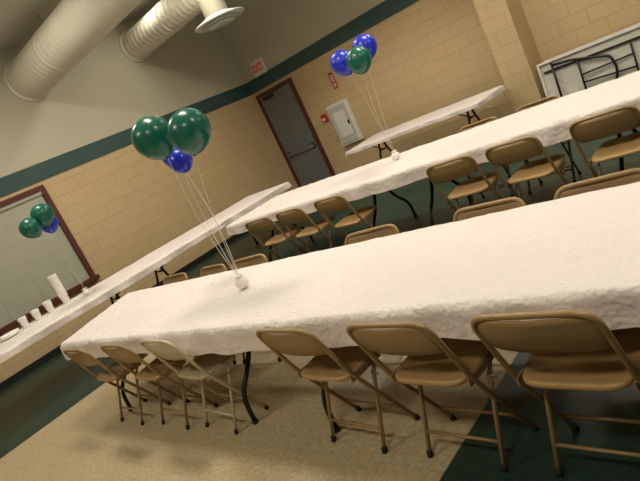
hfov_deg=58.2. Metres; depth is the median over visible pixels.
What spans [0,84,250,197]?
trim
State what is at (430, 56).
wall
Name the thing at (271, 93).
door closer
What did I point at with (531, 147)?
folding chair
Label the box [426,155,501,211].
folding chair
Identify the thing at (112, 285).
banquet table
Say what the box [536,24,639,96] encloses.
table
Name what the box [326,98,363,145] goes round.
fire extinguisher cabinet
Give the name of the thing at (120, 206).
wall
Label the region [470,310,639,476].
folding chair
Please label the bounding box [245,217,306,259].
folding chair
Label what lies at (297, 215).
folding chair
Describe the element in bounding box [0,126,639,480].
floor
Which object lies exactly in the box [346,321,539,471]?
folding chair
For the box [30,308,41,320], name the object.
cups
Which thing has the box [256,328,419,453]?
folding chair
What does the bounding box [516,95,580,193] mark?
folding chair
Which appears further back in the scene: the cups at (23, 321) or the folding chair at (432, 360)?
the cups at (23, 321)
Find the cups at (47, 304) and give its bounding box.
[42,299,54,312]
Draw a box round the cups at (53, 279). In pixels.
[47,273,69,303]
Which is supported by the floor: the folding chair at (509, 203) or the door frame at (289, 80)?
the folding chair at (509, 203)
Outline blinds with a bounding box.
[0,191,89,328]
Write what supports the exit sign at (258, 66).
attached to the wall at (430, 56)
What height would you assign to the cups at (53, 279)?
0.390 m
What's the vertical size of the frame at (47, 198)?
1.625 m
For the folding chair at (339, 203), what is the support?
on the floor
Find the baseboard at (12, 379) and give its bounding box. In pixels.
[0,231,248,391]
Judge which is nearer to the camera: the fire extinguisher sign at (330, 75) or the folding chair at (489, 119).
the folding chair at (489, 119)
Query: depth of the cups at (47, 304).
6.98 m
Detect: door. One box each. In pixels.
[260,83,331,185]
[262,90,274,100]
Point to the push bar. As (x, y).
(312, 145)
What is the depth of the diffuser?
8.45 m
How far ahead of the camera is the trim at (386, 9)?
10.07 m
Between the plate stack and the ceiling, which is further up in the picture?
the ceiling
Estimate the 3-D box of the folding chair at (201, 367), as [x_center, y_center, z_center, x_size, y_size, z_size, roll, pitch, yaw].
[-0.722,0.843,3.742,0.487,0.768,0.454,-35,15,-38]
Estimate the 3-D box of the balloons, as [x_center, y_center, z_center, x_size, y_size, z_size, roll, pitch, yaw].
[0.498,-1.386,5.812,0.531,1.285,0.516,-18,14,32]
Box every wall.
[0,12,295,382]
[219,0,639,188]
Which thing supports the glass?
in the frame at (47, 198)
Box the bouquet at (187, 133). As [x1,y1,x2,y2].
[131,108,248,288]
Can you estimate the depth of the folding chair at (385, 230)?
3.68 m
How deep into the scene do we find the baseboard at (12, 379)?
8.36 m
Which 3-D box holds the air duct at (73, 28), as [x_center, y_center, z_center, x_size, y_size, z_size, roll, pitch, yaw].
[0.121,-3.597,4.012,13.337,0.845,0.690,-13,17,45]
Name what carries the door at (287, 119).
in the wall at (430, 56)
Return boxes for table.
[0,182,291,363]
[60,182,639,432]
[226,71,639,261]
[345,85,505,159]
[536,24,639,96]
[543,23,639,61]
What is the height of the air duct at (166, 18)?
0.715 m
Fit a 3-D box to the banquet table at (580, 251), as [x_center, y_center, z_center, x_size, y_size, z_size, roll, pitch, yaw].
[0.601,0.426,2.837,7.811,0.752,1.013,-13,17,45]
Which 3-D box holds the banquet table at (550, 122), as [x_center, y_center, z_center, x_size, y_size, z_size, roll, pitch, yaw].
[1.788,-0.676,5.071,7.372,0.752,1.052,-13,17,45]
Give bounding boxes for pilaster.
[473,0,545,112]
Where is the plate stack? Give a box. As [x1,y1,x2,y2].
[0,328,19,340]
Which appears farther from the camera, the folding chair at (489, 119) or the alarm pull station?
the alarm pull station
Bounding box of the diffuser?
[195,0,244,32]
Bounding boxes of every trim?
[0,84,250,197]
[246,0,418,94]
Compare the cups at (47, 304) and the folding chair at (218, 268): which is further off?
the cups at (47, 304)
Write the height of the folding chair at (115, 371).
0.768 m
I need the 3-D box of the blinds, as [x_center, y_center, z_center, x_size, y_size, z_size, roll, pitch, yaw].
[-4.284,0.244,8.221,0.035,1.480,1.470,-13,17,45]
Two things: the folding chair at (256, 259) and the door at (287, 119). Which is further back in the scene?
the door at (287, 119)
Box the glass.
[0,203,85,327]
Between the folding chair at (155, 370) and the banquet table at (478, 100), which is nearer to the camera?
the folding chair at (155, 370)
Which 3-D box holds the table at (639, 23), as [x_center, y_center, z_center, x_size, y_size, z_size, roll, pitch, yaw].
[4.026,-2.291,7.032,2.440,0.762,0.172,-13,17,45]
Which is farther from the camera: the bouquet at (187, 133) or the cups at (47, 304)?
the cups at (47, 304)
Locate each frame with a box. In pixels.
[0,184,100,334]
[256,77,335,186]
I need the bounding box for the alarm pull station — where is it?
[320,114,328,122]
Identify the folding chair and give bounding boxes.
[63,349,171,425]
[100,344,218,429]
[140,339,268,434]
[163,272,196,357]
[200,264,235,363]
[232,254,281,363]
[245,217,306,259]
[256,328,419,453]
[276,208,339,252]
[314,195,376,237]
[344,224,399,244]
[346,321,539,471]
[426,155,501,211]
[453,197,526,221]
[459,117,516,205]
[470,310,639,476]
[485,136,568,198]
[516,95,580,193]
[554,168,639,199]
[569,105,639,176]
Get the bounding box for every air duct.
[3,0,141,101]
[119,0,201,61]
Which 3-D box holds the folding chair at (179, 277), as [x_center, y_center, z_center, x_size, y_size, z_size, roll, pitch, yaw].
[-1.353,0.760,5.371,0.454,0.768,0.487,-13,17,45]
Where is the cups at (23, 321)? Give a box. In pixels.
[17,316,29,328]
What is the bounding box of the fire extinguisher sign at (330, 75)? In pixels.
[328,72,337,88]
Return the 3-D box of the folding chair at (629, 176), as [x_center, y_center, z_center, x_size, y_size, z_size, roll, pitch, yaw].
[1.312,0.146,2.561,0.454,0.768,0.487,-14,17,43]
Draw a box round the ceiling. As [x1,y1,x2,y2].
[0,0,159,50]
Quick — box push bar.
[287,142,315,157]
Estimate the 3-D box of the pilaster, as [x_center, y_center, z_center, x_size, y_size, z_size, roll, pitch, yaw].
[2.288,-3.589,7.839,0.410,4.300,0.477,-13,17,45]
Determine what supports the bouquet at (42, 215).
on the banquet table at (112, 285)
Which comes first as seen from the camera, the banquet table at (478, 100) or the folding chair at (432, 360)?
the folding chair at (432, 360)
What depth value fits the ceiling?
7.89 m
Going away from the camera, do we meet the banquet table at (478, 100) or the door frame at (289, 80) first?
the banquet table at (478, 100)
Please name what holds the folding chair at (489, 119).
on the floor
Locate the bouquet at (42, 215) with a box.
[19,203,89,295]
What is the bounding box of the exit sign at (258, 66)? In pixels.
[250,57,267,76]
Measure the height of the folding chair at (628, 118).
0.768 m

